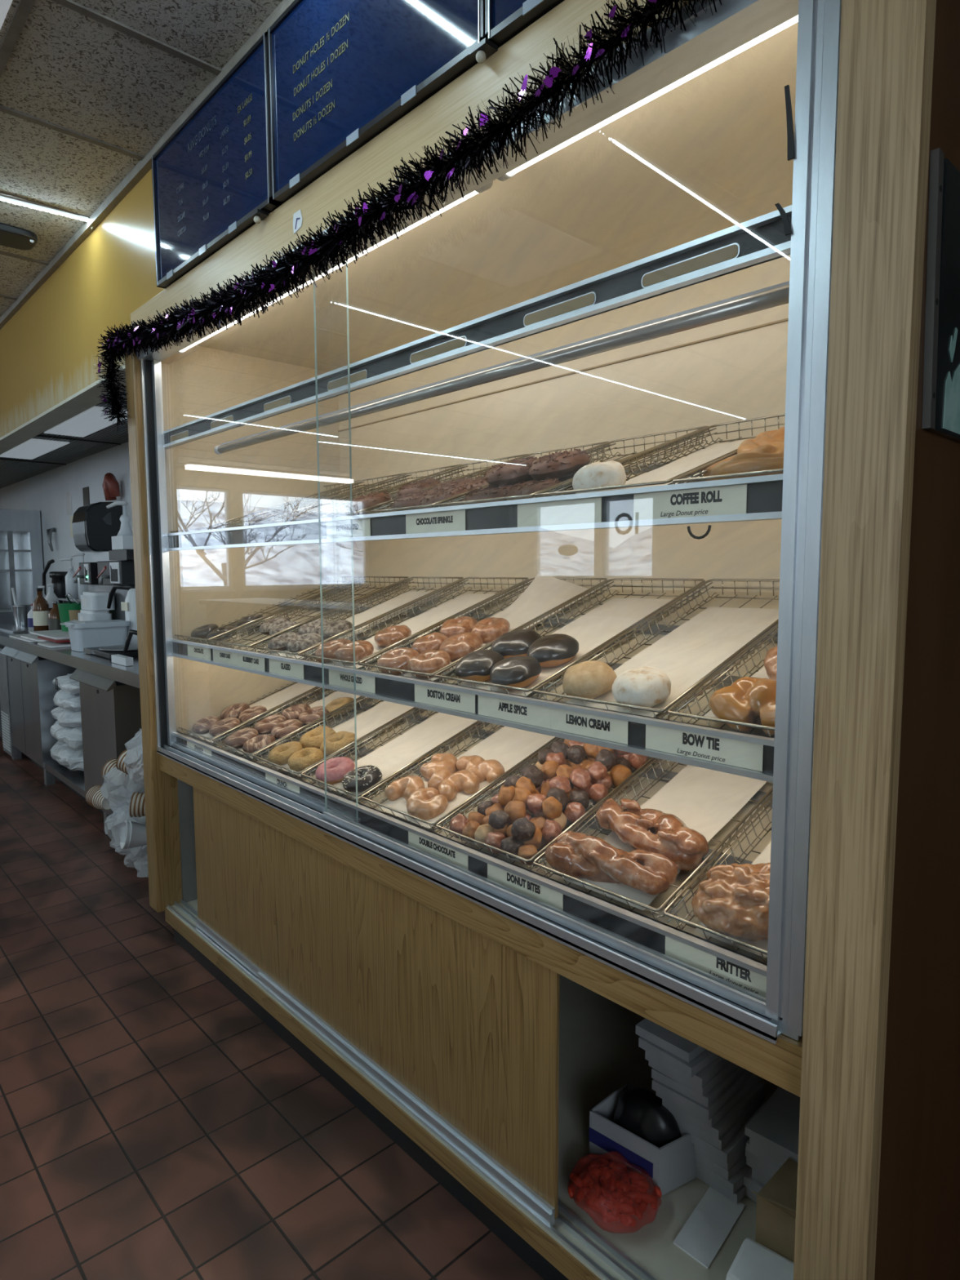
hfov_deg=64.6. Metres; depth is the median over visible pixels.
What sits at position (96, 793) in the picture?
cup
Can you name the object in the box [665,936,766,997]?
price card
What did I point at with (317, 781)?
wire tray
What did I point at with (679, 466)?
paper liner
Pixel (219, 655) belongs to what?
price card
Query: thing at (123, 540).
pump bottle
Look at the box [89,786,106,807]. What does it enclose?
cup
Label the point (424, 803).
knot
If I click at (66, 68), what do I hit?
ceiling
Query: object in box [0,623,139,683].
countertop
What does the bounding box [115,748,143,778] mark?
cup sleeve
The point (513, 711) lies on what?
price card
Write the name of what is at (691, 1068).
box
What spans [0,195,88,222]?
led strip
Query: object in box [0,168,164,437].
wall
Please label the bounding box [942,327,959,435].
print
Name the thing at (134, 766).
cup
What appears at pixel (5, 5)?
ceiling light
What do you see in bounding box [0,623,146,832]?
counter
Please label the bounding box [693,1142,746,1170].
box
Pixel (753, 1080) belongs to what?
box
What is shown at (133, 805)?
cup
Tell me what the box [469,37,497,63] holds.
clip
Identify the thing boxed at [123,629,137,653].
handle
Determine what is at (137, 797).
cup
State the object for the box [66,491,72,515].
notice
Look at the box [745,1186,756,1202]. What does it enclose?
box
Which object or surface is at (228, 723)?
donut
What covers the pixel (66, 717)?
bag
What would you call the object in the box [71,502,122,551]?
dispenser
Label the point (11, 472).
soffit
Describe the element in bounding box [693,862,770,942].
fritter
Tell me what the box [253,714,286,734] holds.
donut
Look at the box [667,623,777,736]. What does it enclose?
wire tray
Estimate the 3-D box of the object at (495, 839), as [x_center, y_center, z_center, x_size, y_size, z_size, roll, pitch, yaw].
[0.035,0.424,1.585,0.046,0.047,0.044,3,6,33]
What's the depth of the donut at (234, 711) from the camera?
2.78 m
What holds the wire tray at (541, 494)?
in the display case
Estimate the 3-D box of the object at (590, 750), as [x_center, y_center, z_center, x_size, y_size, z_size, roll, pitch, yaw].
[0.272,0.260,1.810,0.050,0.048,0.047,-2,6,-19]
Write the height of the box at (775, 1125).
0.016 m
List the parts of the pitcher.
handle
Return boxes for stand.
[88,584,135,620]
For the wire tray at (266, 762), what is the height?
0.239 m
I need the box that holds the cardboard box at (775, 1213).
[751,1157,797,1262]
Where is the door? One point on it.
(21, 562)
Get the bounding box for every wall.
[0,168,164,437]
[0,441,133,594]
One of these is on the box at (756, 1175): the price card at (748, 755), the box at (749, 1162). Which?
the box at (749, 1162)
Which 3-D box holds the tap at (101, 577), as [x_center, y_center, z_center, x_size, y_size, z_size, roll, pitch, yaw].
[-2.292,-0.369,4.637,0.066,0.055,0.022,-5,7,-43]
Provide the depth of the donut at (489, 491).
1.58 m
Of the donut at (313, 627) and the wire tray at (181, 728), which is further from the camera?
the wire tray at (181, 728)
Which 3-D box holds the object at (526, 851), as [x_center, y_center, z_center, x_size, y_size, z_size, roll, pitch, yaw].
[0.096,0.429,1.521,0.041,0.044,0.043,3,6,34]
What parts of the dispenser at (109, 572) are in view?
lever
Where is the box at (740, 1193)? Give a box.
[695,1168,745,1204]
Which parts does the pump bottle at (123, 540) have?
spout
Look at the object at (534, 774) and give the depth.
1.73 m
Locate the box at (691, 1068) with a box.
[638,1036,719,1077]
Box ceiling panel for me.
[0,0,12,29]
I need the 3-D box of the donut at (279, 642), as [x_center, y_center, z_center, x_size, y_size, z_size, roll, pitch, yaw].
[-0.596,0.005,2.314,0.099,0.053,0.101,-1,5,-11]
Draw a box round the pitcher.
[41,559,67,603]
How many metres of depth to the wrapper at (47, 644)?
4.58 m
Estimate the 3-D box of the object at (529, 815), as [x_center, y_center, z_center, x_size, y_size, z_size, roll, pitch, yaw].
[0.094,0.391,1.637,0.051,0.049,0.052,4,7,35]
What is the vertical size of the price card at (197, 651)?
0.041 m
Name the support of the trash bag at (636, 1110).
in the carton at (671, 1166)
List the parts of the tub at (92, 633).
lid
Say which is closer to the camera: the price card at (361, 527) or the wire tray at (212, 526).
the price card at (361, 527)
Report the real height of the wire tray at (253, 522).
0.239 m
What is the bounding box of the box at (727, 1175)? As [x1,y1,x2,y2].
[694,1150,746,1180]
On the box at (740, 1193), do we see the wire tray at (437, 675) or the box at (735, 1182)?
the box at (735, 1182)
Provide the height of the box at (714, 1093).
0.019 m
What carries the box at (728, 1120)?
on the box at (720, 1144)
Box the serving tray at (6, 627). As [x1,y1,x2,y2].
[0,623,28,632]
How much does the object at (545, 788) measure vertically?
0.049 m
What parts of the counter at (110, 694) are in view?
compressor panel, leg, leg, kick plate, leg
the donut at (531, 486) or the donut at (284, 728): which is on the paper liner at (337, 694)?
the donut at (284, 728)
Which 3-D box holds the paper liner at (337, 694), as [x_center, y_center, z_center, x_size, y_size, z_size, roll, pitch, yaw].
[-0.581,0.258,2.639,0.552,0.182,0.195,-5,7,-43]
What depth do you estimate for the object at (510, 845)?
1.54 m
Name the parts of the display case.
panel, glass door, glass door, sliding door, board, rail, panel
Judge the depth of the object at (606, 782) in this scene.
1.70 m
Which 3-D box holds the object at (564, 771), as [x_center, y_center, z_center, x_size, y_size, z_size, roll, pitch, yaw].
[0.195,0.306,1.723,0.043,0.043,0.046,-4,7,-36]
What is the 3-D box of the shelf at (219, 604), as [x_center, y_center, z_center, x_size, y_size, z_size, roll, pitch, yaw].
[-0.041,-0.022,2.104,0.692,0.232,2.310,-5,7,-43]
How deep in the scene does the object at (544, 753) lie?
1.81 m
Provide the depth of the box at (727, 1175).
1.49 m
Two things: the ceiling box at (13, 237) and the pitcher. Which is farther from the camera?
the pitcher
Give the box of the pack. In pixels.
[725,1237,794,1279]
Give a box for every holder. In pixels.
[102,472,119,500]
[111,653,133,666]
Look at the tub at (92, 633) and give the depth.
4.32 m
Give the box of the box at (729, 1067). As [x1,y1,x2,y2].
[648,1060,737,1096]
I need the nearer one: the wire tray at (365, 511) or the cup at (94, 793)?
the wire tray at (365, 511)
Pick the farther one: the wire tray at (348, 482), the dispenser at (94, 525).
the dispenser at (94, 525)
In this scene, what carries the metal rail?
attached to the display case
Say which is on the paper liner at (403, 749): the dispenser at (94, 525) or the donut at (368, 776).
the donut at (368, 776)
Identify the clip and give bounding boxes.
[249,208,268,223]
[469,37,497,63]
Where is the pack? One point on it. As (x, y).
(753, 1260)
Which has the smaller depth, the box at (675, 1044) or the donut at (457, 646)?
the box at (675, 1044)
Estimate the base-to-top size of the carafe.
0.375 m
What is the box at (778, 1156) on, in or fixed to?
on the box at (750, 1148)
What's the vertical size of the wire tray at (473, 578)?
0.239 m
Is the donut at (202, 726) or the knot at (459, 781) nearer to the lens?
the knot at (459, 781)
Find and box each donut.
[191,623,218,639]
[191,715,221,733]
[206,626,235,640]
[208,716,240,737]
[220,702,249,719]
[224,727,258,748]
[236,614,262,630]
[238,705,266,723]
[242,733,275,754]
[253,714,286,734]
[259,617,290,635]
[267,631,299,650]
[267,741,302,764]
[269,621,298,637]
[270,719,303,739]
[280,703,310,719]
[286,632,321,653]
[287,747,324,771]
[297,619,329,635]
[298,706,328,725]
[299,725,336,748]
[315,756,355,784]
[318,619,352,639]
[320,730,355,755]
[325,697,354,715]
[341,764,382,792]
[344,490,391,515]
[377,647,419,675]
[390,488,435,511]
[395,477,440,497]
[407,649,451,678]
[411,631,447,653]
[418,485,467,508]
[432,477,473,490]
[439,631,483,660]
[440,616,477,637]
[454,649,504,681]
[462,483,517,504]
[464,476,488,490]
[471,617,510,643]
[484,456,537,487]
[489,655,541,690]
[491,629,541,658]
[504,477,563,500]
[525,448,591,480]
[526,633,578,667]
[558,462,591,490]
[562,660,617,698]
[572,460,626,493]
[612,666,671,708]
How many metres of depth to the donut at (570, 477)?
1.56 m
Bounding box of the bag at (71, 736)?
[48,722,83,751]
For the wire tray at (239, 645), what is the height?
0.239 m
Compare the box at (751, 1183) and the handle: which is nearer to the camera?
the box at (751, 1183)
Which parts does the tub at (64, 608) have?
handle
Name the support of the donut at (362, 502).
in the wire tray at (302, 517)
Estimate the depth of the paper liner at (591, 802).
1.63 m
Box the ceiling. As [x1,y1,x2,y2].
[0,0,282,316]
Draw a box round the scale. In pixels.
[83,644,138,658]
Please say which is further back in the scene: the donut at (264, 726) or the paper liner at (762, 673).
the donut at (264, 726)
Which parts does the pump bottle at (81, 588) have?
spout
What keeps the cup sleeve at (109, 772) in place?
attached to the plastic bag
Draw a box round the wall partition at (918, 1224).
[874,0,959,1279]
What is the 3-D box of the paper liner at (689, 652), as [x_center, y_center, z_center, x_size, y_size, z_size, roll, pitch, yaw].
[0.411,0.027,1.521,0.504,0.165,0.195,-5,7,-43]
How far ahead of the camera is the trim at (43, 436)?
4.99 m
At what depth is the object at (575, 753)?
1.79 m
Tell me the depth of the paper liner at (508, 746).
2.02 m
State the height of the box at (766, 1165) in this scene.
0.019 m
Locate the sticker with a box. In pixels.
[293,209,302,233]
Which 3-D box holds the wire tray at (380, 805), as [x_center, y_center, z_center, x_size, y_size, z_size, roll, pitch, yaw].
[0.030,0.295,1.996,0.637,0.239,0.290,-5,7,-43]
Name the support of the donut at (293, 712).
on the paper liner at (337, 694)
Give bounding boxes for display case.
[124,0,841,1279]
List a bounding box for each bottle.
[26,604,33,632]
[32,587,48,631]
[35,586,45,599]
[44,583,58,611]
[48,601,61,630]
[59,557,78,598]
[71,552,88,599]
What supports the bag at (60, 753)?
on the counter at (110, 694)
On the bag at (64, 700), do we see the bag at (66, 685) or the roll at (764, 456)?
the bag at (66, 685)
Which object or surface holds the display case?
on the floor
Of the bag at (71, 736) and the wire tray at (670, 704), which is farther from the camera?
the bag at (71, 736)
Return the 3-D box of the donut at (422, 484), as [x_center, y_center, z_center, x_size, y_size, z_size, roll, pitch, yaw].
[-0.170,-0.422,2.134,0.134,0.071,0.126,2,6,25]
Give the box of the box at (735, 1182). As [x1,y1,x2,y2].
[695,1159,751,1194]
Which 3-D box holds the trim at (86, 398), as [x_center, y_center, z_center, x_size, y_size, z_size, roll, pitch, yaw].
[-3.613,-1.217,5.324,0.112,0.014,7.215,-5,7,-43]
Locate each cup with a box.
[11,587,31,627]
[68,609,79,620]
[84,785,102,803]
[86,786,103,805]
[88,786,105,806]
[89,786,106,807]
[101,758,116,779]
[104,759,117,780]
[106,761,116,782]
[109,764,137,786]
[115,748,133,769]
[119,750,135,771]
[120,820,130,849]
[121,751,138,773]
[124,752,143,778]
[129,791,137,817]
[133,792,141,817]
[137,792,145,817]
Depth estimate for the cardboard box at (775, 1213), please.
1.29 m
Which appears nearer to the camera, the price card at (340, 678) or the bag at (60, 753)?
the price card at (340, 678)
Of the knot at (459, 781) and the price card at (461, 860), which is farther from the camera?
the knot at (459, 781)
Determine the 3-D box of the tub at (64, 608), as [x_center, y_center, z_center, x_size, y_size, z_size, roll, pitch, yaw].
[-2.763,-0.170,5.192,0.218,0.304,0.218,1,5,10]
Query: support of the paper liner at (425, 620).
in the wire tray at (473, 578)
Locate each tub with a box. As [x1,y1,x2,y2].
[57,593,82,631]
[59,619,129,651]
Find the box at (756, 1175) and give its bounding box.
[751,1168,769,1184]
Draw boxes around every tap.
[74,574,84,582]
[98,575,110,584]
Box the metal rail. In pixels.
[213,280,789,454]
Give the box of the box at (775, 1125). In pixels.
[744,1086,799,1162]
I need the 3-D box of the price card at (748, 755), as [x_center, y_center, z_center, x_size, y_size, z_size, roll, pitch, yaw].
[0.334,0.160,1.151,0.002,0.041,0.198,-5,7,-43]
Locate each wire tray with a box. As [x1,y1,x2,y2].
[170,480,361,533]
[174,576,363,645]
[177,681,328,746]
[203,472,408,529]
[207,576,410,652]
[211,686,373,761]
[244,463,464,525]
[248,576,465,660]
[252,696,426,781]
[293,453,528,520]
[297,577,530,670]
[300,707,488,804]
[355,440,610,515]
[358,577,609,682]
[360,720,566,832]
[432,425,710,506]
[434,577,706,697]
[435,737,660,870]
[533,578,779,719]
[533,758,773,919]
[534,413,785,497]
[663,792,773,963]
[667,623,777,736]
[672,451,783,484]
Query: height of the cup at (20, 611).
0.320 m
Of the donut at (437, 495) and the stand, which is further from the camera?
the stand
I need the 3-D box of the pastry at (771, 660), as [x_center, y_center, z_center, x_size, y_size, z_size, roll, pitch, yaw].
[0.554,0.046,1.256,0.112,0.083,0.172,-3,6,-26]
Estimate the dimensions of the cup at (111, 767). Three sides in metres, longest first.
0.102 x 0.101 x 0.081 m
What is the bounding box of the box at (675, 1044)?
[635,1018,706,1062]
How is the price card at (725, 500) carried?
attached to the display case
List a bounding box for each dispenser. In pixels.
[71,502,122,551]
[71,562,98,584]
[97,560,135,585]
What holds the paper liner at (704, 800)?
in the wire tray at (722, 842)
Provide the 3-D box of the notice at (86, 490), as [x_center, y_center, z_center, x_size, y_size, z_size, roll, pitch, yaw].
[-2.964,-1.073,5.717,0.006,0.150,0.140,-5,7,-43]
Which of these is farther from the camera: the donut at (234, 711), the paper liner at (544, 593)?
the donut at (234, 711)
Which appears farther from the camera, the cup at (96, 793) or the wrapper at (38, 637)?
the wrapper at (38, 637)
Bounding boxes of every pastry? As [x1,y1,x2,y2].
[709,677,776,734]
[764,646,777,680]
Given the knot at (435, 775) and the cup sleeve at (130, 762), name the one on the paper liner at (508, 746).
the knot at (435, 775)
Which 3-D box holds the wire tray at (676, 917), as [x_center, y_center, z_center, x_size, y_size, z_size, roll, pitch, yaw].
[0.629,0.353,1.352,0.637,0.239,0.290,-5,7,-43]
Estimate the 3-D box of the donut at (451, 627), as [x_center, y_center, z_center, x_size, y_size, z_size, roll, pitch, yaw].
[-0.054,-0.031,2.001,0.102,0.062,0.097,3,6,27]
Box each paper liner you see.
[190,682,321,742]
[226,690,366,757]
[266,591,444,658]
[267,701,417,776]
[318,712,477,798]
[320,592,504,668]
[378,726,555,828]
[399,572,594,680]
[458,767,633,862]
[460,597,672,696]
[560,764,766,910]
[566,606,778,717]
[619,440,744,489]
[694,841,771,958]
[704,666,770,724]
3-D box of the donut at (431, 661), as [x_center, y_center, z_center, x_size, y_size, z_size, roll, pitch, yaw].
[-0.118,0.055,1.778,0.104,0.064,0.102,-1,5,-12]
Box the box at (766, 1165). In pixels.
[745,1146,778,1173]
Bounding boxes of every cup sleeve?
[84,785,116,809]
[101,758,137,786]
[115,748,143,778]
[120,820,146,849]
[129,791,145,817]
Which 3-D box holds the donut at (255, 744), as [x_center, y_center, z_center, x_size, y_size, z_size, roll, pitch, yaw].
[-0.711,0.336,2.445,0.102,0.055,0.102,4,7,37]
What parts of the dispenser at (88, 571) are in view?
lever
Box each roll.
[703,442,784,480]
[736,426,784,453]
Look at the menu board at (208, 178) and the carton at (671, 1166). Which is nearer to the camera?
the carton at (671, 1166)
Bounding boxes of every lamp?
[176,181,493,353]
[497,15,798,181]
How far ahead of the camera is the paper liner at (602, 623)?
1.81 m
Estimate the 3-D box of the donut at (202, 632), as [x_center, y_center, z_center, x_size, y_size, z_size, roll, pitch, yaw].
[-0.988,-0.030,2.728,0.096,0.053,0.099,-2,6,-19]
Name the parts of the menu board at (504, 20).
panel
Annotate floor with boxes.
[0,737,543,1279]
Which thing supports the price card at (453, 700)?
attached to the display case
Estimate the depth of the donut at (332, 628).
2.28 m
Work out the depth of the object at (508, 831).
1.59 m
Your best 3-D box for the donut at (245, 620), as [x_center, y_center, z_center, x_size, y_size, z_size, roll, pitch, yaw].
[-0.816,-0.063,2.702,0.098,0.053,0.099,-1,5,-11]
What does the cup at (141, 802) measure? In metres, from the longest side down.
0.102 x 0.101 x 0.081 m
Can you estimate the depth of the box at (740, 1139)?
1.48 m
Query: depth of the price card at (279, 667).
2.08 m
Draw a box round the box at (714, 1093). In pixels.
[651,1066,745,1107]
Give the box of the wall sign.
[921,147,959,442]
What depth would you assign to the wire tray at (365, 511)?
1.98 m
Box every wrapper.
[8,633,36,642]
[20,634,50,641]
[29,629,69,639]
[37,635,70,642]
[37,641,71,648]
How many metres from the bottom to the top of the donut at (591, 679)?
0.069 m
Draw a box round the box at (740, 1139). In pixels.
[680,1102,765,1163]
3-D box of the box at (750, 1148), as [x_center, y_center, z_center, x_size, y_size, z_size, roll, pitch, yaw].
[0.647,0.971,1.463,0.206,0.016,0.192,-5,7,-43]
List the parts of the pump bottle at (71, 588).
spout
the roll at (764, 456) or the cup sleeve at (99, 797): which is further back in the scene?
the cup sleeve at (99, 797)
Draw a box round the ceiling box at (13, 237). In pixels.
[0,222,37,249]
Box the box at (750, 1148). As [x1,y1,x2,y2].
[746,1139,783,1168]
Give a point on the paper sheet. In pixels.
(707, 1228)
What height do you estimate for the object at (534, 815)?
0.047 m
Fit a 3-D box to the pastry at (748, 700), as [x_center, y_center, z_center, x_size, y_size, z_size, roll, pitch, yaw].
[0.444,0.101,1.182,0.174,0.081,0.110,4,7,40]
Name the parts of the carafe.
handle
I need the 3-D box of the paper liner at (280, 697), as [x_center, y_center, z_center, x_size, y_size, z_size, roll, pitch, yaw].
[-0.780,0.239,2.854,0.552,0.180,0.195,-5,7,-43]
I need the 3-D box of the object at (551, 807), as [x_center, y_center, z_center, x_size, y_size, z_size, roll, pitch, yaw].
[0.151,0.355,1.605,0.041,0.044,0.044,4,7,36]
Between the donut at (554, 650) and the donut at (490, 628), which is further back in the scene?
the donut at (490, 628)
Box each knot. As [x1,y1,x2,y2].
[384,775,425,800]
[406,787,448,821]
[419,752,458,779]
[426,765,453,789]
[437,770,479,800]
[455,755,484,771]
[466,759,505,784]
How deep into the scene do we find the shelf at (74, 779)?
4.54 m
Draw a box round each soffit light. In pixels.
[0,438,69,459]
[44,405,127,437]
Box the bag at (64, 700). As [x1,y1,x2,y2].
[51,690,80,711]
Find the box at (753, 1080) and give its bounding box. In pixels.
[656,1073,758,1127]
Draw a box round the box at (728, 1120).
[662,1081,764,1139]
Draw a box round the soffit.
[0,389,128,488]
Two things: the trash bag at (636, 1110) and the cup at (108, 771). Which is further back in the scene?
the cup at (108, 771)
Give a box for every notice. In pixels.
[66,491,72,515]
[69,515,73,537]
[82,486,89,506]
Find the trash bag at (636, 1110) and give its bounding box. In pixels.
[609,1087,682,1147]
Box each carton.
[93,551,112,561]
[108,549,133,560]
[588,1081,696,1195]
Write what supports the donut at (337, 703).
on the paper liner at (337, 694)
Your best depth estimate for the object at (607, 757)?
1.73 m
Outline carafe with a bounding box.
[106,583,137,644]
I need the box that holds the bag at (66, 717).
[49,705,81,725]
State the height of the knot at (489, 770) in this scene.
0.066 m
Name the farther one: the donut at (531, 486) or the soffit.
the soffit
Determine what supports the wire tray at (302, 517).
in the display case
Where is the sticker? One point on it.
(297, 216)
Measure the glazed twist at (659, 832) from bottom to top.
0.088 m
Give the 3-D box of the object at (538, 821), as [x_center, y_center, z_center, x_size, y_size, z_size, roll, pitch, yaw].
[0.127,0.395,1.603,0.045,0.046,0.046,-4,7,-37]
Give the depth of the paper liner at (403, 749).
2.20 m
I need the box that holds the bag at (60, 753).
[48,742,84,770]
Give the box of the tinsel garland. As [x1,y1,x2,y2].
[93,0,722,427]
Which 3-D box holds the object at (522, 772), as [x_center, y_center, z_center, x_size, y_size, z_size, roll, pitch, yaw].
[0.122,0.324,1.827,0.045,0.048,0.049,-4,6,-34]
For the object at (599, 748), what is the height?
0.047 m
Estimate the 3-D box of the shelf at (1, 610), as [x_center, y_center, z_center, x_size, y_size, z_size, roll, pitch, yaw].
[-4.480,-0.242,6.558,0.900,0.010,0.320,-5,7,-43]
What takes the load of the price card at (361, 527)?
attached to the display case
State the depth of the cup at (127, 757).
3.23 m
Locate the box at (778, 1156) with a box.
[749,1137,788,1163]
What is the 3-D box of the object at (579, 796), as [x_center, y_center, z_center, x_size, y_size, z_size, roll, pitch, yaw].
[0.217,0.352,1.668,0.048,0.046,0.042,2,6,26]
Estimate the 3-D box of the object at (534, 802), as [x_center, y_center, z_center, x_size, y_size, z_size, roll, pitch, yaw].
[0.122,0.352,1.635,0.050,0.049,0.048,-4,7,-37]
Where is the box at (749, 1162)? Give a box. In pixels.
[746,1156,774,1178]
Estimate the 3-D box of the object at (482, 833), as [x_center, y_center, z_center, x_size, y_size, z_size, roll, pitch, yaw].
[0.012,0.417,1.622,0.049,0.048,0.046,-3,6,-27]
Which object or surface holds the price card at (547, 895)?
attached to the display case
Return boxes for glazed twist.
[546,830,677,895]
[596,796,709,870]
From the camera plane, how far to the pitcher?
5.85 m
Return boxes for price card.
[186,741,211,755]
[187,644,211,660]
[213,648,238,666]
[237,653,265,671]
[265,773,299,793]
[268,658,303,679]
[326,518,370,538]
[328,669,375,693]
[405,509,465,533]
[408,831,468,870]
[414,684,475,713]
[478,695,551,728]
[487,863,563,911]
[517,497,601,527]
[551,707,628,744]
[633,484,746,519]
[645,724,763,771]
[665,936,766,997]
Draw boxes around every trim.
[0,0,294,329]
[0,364,125,454]
[0,400,127,465]
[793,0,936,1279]
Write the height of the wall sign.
0.300 m
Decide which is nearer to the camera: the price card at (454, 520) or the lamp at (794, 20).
the lamp at (794, 20)
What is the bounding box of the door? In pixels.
[0,508,43,711]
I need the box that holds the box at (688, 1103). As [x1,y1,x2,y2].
[652,1069,752,1119]
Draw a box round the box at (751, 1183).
[743,1168,764,1193]
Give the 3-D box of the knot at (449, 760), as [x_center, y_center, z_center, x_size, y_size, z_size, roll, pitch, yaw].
[-0.103,0.332,1.990,0.094,0.062,0.105,4,7,36]
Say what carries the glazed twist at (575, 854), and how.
on the paper liner at (704, 800)
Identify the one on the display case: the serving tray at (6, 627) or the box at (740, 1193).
the box at (740, 1193)
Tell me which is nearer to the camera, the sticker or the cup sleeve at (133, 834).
the sticker
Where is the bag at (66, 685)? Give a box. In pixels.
[55,673,79,696]
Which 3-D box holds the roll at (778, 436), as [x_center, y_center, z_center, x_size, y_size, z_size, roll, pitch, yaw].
[0.512,-0.322,1.273,0.161,0.086,0.157,-2,6,-18]
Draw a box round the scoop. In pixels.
[46,527,55,551]
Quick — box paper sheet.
[673,1186,745,1268]
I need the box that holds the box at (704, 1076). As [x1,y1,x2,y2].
[644,1050,728,1088]
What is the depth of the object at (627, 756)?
1.78 m
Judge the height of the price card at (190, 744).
0.041 m
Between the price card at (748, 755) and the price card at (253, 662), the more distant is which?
the price card at (253, 662)
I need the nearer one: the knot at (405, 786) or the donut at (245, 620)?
the knot at (405, 786)
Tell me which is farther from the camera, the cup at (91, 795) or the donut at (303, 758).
the cup at (91, 795)
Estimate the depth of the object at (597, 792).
1.66 m
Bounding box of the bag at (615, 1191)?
[567,1153,662,1233]
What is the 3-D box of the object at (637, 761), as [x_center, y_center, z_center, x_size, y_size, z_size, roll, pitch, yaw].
[0.371,0.282,1.771,0.044,0.048,0.048,-1,5,-7]
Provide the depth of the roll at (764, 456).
1.14 m
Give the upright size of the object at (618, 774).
0.049 m
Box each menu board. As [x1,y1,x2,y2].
[151,31,281,288]
[266,0,484,204]
[484,0,564,48]
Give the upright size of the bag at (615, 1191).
0.065 m
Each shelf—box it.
[0,608,11,612]
[0,711,146,824]
[57,597,80,603]
[192,688,773,962]
[196,583,779,737]
[266,442,725,520]
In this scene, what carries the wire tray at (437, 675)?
in the display case
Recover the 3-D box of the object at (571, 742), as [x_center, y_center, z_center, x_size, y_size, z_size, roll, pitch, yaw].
[0.244,0.253,1.850,0.049,0.049,0.051,2,6,27]
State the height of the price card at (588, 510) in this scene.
0.041 m
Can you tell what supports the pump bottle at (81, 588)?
on the shelf at (64, 600)
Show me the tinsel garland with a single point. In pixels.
(469, 148)
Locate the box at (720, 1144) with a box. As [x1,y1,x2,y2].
[671,1092,764,1150]

